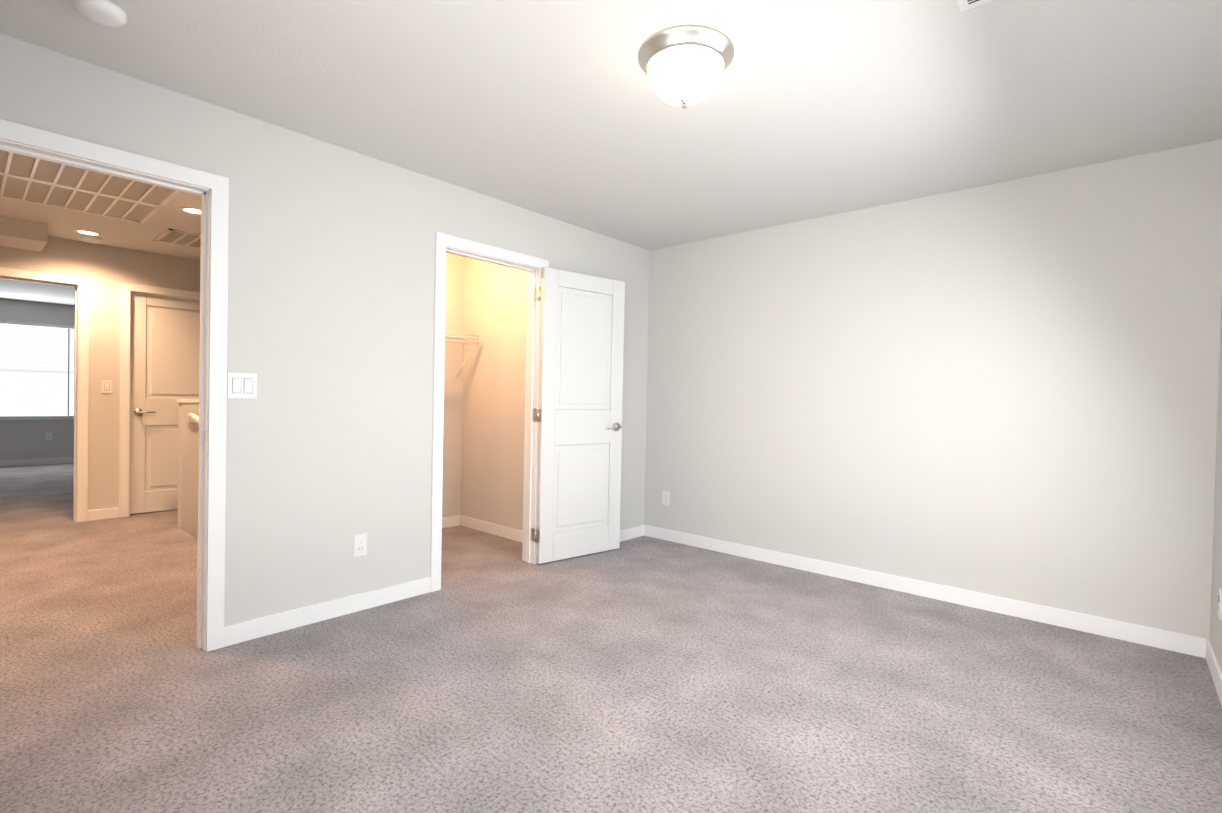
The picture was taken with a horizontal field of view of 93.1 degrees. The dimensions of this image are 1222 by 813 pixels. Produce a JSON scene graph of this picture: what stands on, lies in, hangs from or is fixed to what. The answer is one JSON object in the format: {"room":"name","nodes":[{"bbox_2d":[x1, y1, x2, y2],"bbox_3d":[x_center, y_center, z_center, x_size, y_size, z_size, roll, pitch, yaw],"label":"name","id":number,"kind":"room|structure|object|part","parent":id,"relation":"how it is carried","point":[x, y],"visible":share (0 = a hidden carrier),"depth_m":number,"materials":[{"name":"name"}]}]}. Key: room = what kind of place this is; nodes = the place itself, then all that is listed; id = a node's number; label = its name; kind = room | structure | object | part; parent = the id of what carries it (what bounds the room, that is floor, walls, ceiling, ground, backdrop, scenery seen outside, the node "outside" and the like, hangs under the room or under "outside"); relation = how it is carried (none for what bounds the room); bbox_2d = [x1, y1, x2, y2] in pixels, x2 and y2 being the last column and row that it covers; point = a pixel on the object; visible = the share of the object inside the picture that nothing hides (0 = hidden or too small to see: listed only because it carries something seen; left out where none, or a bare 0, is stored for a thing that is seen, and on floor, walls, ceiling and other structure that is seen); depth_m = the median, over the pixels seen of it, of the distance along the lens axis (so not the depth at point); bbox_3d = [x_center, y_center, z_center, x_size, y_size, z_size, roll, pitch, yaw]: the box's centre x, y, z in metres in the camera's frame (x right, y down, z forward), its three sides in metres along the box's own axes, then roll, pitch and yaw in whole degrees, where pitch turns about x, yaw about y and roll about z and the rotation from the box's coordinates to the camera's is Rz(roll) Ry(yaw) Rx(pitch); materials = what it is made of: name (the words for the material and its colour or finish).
{"room":"empty bedroom","nodes":[
{"label":"empty bedroom","id":0,"kind":"room"},
{"bbox_2d":[0,298,145,459],"bbox_3d":[-8.598,-0.342,8.552,0.120,2.410,4.620,2,1,41],"label":"wall","id":1,"kind":"structure","parent":0,"point":[22,439],"depth_m":8.57,"materials":[{"name":"grey paint"}]},
{"bbox_2d":[0,323,74,419],"bbox_3d":[-8.583,-0.521,8.532,0.120,1.432,1.210,2,1,41],"label":"window","id":2,"kind":"structure","parent":1,"relation":"in","point":[45,418],"depth_m":8.61,"materials":[{"name":"white"}]},
{"bbox_2d":[0,320,74,417],"bbox_3d":[-8.561,-0.536,8.513,0.044,1.395,1.202,2,1,41],"label":"blinds","id":3,"kind":"object","parent":2,"relation":"attached to","point":[26,369],"visible":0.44,"depth_m":8.57,"materials":[{"name":"white plastic"}]},
{"bbox_2d":[46,432,51,439],"bbox_3d":[-8.427,0.445,8.678,0.007,0.115,0.070,2,1,41],"label":"outlet","id":4,"kind":"object","parent":1,"relation":"attached to","point":[48,435],"visible":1,"depth_m":8.68,"materials":[{"name":"white plastic"}]},
{"bbox_2d":[0,236,199,509],"bbox_3d":[-4.447,-0.211,5.202,0.120,2.410,5.100,2,1,41],"label":"wall","id":5,"kind":"structure","parent":0,"point":[106,270],"depth_m":5.09,"materials":[{"name":"grey paint"}]},
{"bbox_2d":[0,267,88,521],"bbox_3d":[-4.896,-0.060,4.699,0.150,2.103,0.959,2,1,41],"label":"door frame","id":6,"kind":"structure","parent":5,"relation":"attached to","point":[81,387],"depth_m":4.98,"materials":[{"name":"white wood"}]},
{"bbox_2d":[102,380,111,392],"bbox_3d":[-4.447,-0.175,5.105,0.011,0.115,0.070,2,1,41],"label":"light switch","id":7,"kind":"object","parent":5,"relation":"attached to","point":[106,386],"visible":1,"depth_m":5.10,"materials":[{"name":"white plastic"}]},
{"bbox_2d":[119,282,199,517],"bbox_3d":[-4.139,-0.057,5.556,0.150,2.103,0.906,2,1,41],"label":"door frame","id":8,"kind":"structure","parent":5,"relation":"attached to","point":[128,290],"depth_m":5.20,"materials":[{"name":"white wood"}]},
{"bbox_2d":[130,293,199,513],"bbox_3d":[-4.134,-0.032,5.551,0.144,2.030,0.756,2,1,41],"label":"hall door","id":9,"kind":"structure","parent":5,"relation":"in","point":[165,349],"depth_m":5.42,"materials":[{"name":"white wood"}]},
{"bbox_3d":[-4.316,0.052,5.349,0.144,0.062,0.150,2,1,41],"label":"handle","id":10,"kind":"part","parent":9,"relation":"part of","materials":[{"name":"silver metal"}]},
{"bbox_2d":[177,399,198,538],"bbox_3d":[-2.893,1.881,5.708,0.144,3.875,2.272,2,1,41],"label":"wall","id":11,"kind":"structure","parent":0,"point":[188,439],"depth_m":4.85,"materials":[{"name":"grey paint"}]},
{"bbox_2d":[188,413,198,422],"bbox_3d":[-2.850,0.804,5.569,0.077,1.500,2.033,2,1,41],"label":"handrail","id":12,"kind":"object","parent":11,"relation":"attached to","point":[193,417],"visible":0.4,"depth_m":4.80,"materials":[{"name":"white wood"}]},
{"bbox_2d":[0,33,649,625],"bbox_3d":[-1.514,-0.121,2.935,0.120,2.410,5.590,2,1,41],"label":"wall","id":13,"kind":"structure","parent":0,"point":[330,315],"depth_m":2.91,"materials":[{"name":"grey paint"}]},
{"bbox_2d":[0,119,228,651],"bbox_3d":[-2.094,0.030,2.285,0.150,2.103,0.954,2,1,41],"label":"door frame","id":14,"kind":"structure","parent":13,"relation":"attached to","point":[211,190],"depth_m":2.56,"materials":[{"name":"white wood"}]},
{"bbox_2d":[227,373,256,397],"bbox_3d":[-1.684,-0.095,2.645,0.011,0.115,0.116,2,1,41],"label":"bedroom light switch","id":15,"kind":"object","parent":13,"relation":"attached to","point":[241,385],"visible":1,"depth_m":2.64,"materials":[{"name":"white plastic"}]},
{"bbox_2d":[354,533,366,556],"bbox_3d":[-1.331,0.736,3.078,0.007,0.115,0.070,2,1,41],"label":"electrical outlet","id":16,"kind":"object","parent":13,"relation":"attached to","point":[360,544],"visible":1,"depth_m":3.07,"materials":[{"name":"white plastic"}]},
{"bbox_2d":[430,232,548,591],"bbox_3d":[-0.798,0.036,3.750,0.150,2.103,0.876,2,1,41],"label":"door frame","id":17,"kind":"structure","parent":13,"relation":"attached to","point":[532,266],"depth_m":3.71,"materials":[{"name":"white wood"}]},
{"bbox_2d":[535,287,543,542],"bbox_3d":[-0.480,0.059,3.976,0.052,1.750,0.037,2,1,41],"label":"closet door hinge","id":18,"kind":"object","parent":13,"relation":"attached to","point":[539,414],"visible":0.94,"depth_m":3.96,"materials":[{"name":"silver metal"}]},
{"bbox_2d":[537,267,624,563],"bbox_3d":[-0.186,0.067,4.175,0.194,2.030,0.721,2,1,41],"label":"closet door","id":19,"kind":"structure","parent":13,"relation":"in","point":[581,407],"depth_m":4.15,"materials":[{"name":"white wood"}]},
{"bbox_3d":[-0.009,0.153,4.353,0.160,0.062,0.163,2,1,41],"label":"handle","id":20,"kind":"part","parent":19,"relation":"part of","materials":[{"name":"silver metal"}]},
{"bbox_2d":[442,253,464,517],"bbox_3d":[-1.849,-0.151,4.639,0.120,2.410,1.460,2,1,41],"label":"wall","id":21,"kind":"structure","parent":0,"point":[453,391],"depth_m":5.08,"materials":[{"name":"grey paint"}]},
{"bbox_2d":[445,332,478,376],"bbox_3d":[-1.681,-0.432,4.478,0.324,0.349,1.382,2,1,41],"label":"closet shelf","id":22,"kind":"object","parent":21,"relation":"attached to","point":[462,337],"visible":0.19,"depth_m":4.82,"materials":[{"name":"white metal"}]},
{"bbox_2d":[460,257,526,530],"bbox_3d":[-0.854,-0.134,4.814,1.380,2.410,0.120,2,1,41],"label":"wall","id":23,"kind":"structure","parent":0,"point":[493,402],"depth_m":4.84,"materials":[{"name":"grey paint"}]},
{"bbox_2d":[0,457,1221,705],"bbox_3d":[-3.659,0.971,4.748,12.380,0.090,5.470,2,1,41],"label":"baseboard","id":24,"kind":"structure","parent":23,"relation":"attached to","point":[236,633],"depth_m":3.22,"materials":[{"name":"white wood"}]},
{"bbox_2d":[0,463,1221,812],"bbox_3d":[-3.661,1.076,4.749,12.620,0.120,5.710,2,1,41],"label":"floor","id":25,"kind":"structure","parent":0,"point":[496,673],"depth_m":2.25,"materials":[{"name":"grey carpet"}]},
{"bbox_2d":[0,0,1221,305],"bbox_3d":[-3.610,-1.453,4.713,12.620,0.120,5.710,2,1,41],"label":"ceiling","id":26,"kind":"structure","parent":0,"point":[560,110],"depth_m":2.37,"materials":[{"name":"white paint"}]},
{"bbox_2d":[0,216,47,251],"bbox_3d":[-5.199,-1.343,3.842,0.500,0.140,2.060,2,1,41],"label":"beam","id":27,"kind":"structure","parent":26,"relation":"attached to","point":[23,234],"depth_m":4.39,"materials":[{"name":"grey paint"}]},
{"bbox_2d":[74,229,101,235],"bbox_3d":[-4.222,-1.401,4.673,0.174,0.007,0.174,2,1,41],"label":"recessed light","id":28,"kind":"object","parent":26,"relation":"in","point":[88,232],"visible":0.94,"depth_m":4.67,"materials":[{"name":"white plastic"}]},
{"bbox_2d":[0,150,180,223],"bbox_3d":[-3.358,-1.369,3.635,1.210,0.012,0.870,2,1,41],"label":"ceiling vent","id":29,"kind":"object","parent":26,"relation":"in","point":[37,181],"visible":0.77,"depth_m":3.65,"materials":[{"name":"white plastic"}]},
{"bbox_2d":[80,235,101,243],"bbox_3d":[-4.345,-1.391,4.836,0.136,0.038,0.136,2,1,41],"label":"smoke detector","id":30,"kind":"object","parent":26,"relation":"attached to","point":[92,239],"visible":1,"depth_m":4.80,"materials":[{"name":"white plastic"}]},
{"bbox_2d":[73,0,127,27],"bbox_3d":[-1.679,-1.296,1.905,0.136,0.038,0.136,2,1,41],"label":"smoke detector","id":31,"kind":"object","parent":26,"relation":"attached to","point":[108,13],"visible":1,"depth_m":1.89,"materials":[{"name":"white plastic"}]},
{"bbox_2d":[153,228,200,248],"bbox_3d":[-3.422,-1.388,4.921,0.530,0.011,0.650,2,1,41],"label":"ceiling vent","id":32,"kind":"object","parent":26,"relation":"in","point":[183,238],"visible":0.4,"depth_m":4.78,"materials":[{"name":"white plastic"}]},
{"bbox_2d":[179,207,200,214],"bbox_3d":[-2.912,-1.366,4.049,0.174,0.007,0.174,2,1,41],"label":"recessed light","id":33,"kind":"object","parent":26,"relation":"in","point":[193,210],"visible":0.69,"depth_m":4.04,"materials":[{"name":"white plastic"}]},
{"bbox_2d":[638,25,733,107],"bbox_3d":[0.269,-1.181,2.104,0.346,0.194,0.346,2,1,41],"label":"ceiling light","id":34,"kind":"object","parent":26,"relation":"attached to","point":[683,66],"visible":1,"depth_m":2.01,"materials":[{"name":"white glass"}]},
{"bbox_2d":[956,0,991,11],"bbox_3d":[1.194,-1.249,1.659,0.360,0.010,0.155,2,1,41],"label":"ceiling vent","id":35,"kind":"object","parent":26,"relation":"in","point":[963,5],"visible":1,"depth_m":1.80,"materials":[{"name":"white plastic"}]},
{"bbox_2d":[644,139,1221,639],"bbox_3d":[1.642,-0.069,3.796,3.470,2.410,0.120,2,1,41],"label":"wall","id":36,"kind":"structure","parent":0,"point":[1006,389],"depth_m":3.33,"materials":[{"name":"grey paint"}]},
{"bbox_2d":[662,491,669,505],"bbox_3d":[0.452,0.753,4.760,0.070,0.115,0.007,2,1,41],"label":"electrical outlet","id":37,"kind":"object","parent":36,"relation":"attached to","point":[665,497],"visible":1,"depth_m":4.75,"materials":[{"name":"white plastic"}]},
{"bbox_2d":[1210,297,1221,670],"bbox_3d":[1.403,-0.035,0.997,0.120,2.410,4.390,2,1,41],"label":"wall","id":38,"kind":"structure","parent":0,"point":[1216,629],"depth_m":2.59,"materials":[{"name":"grey paint"}]},
{"bbox_2d":[1218,588,1221,619],"bbox_3d":[2.560,0.829,2.434,0.007,0.115,0.070,2,1,41],"label":"electrical outlet","id":39,"kind":"object","parent":38,"relation":"attached to","point":[1220,604],"visible":1,"depth_m":2.42,"materials":[{"name":"white plastic"}]}
]}

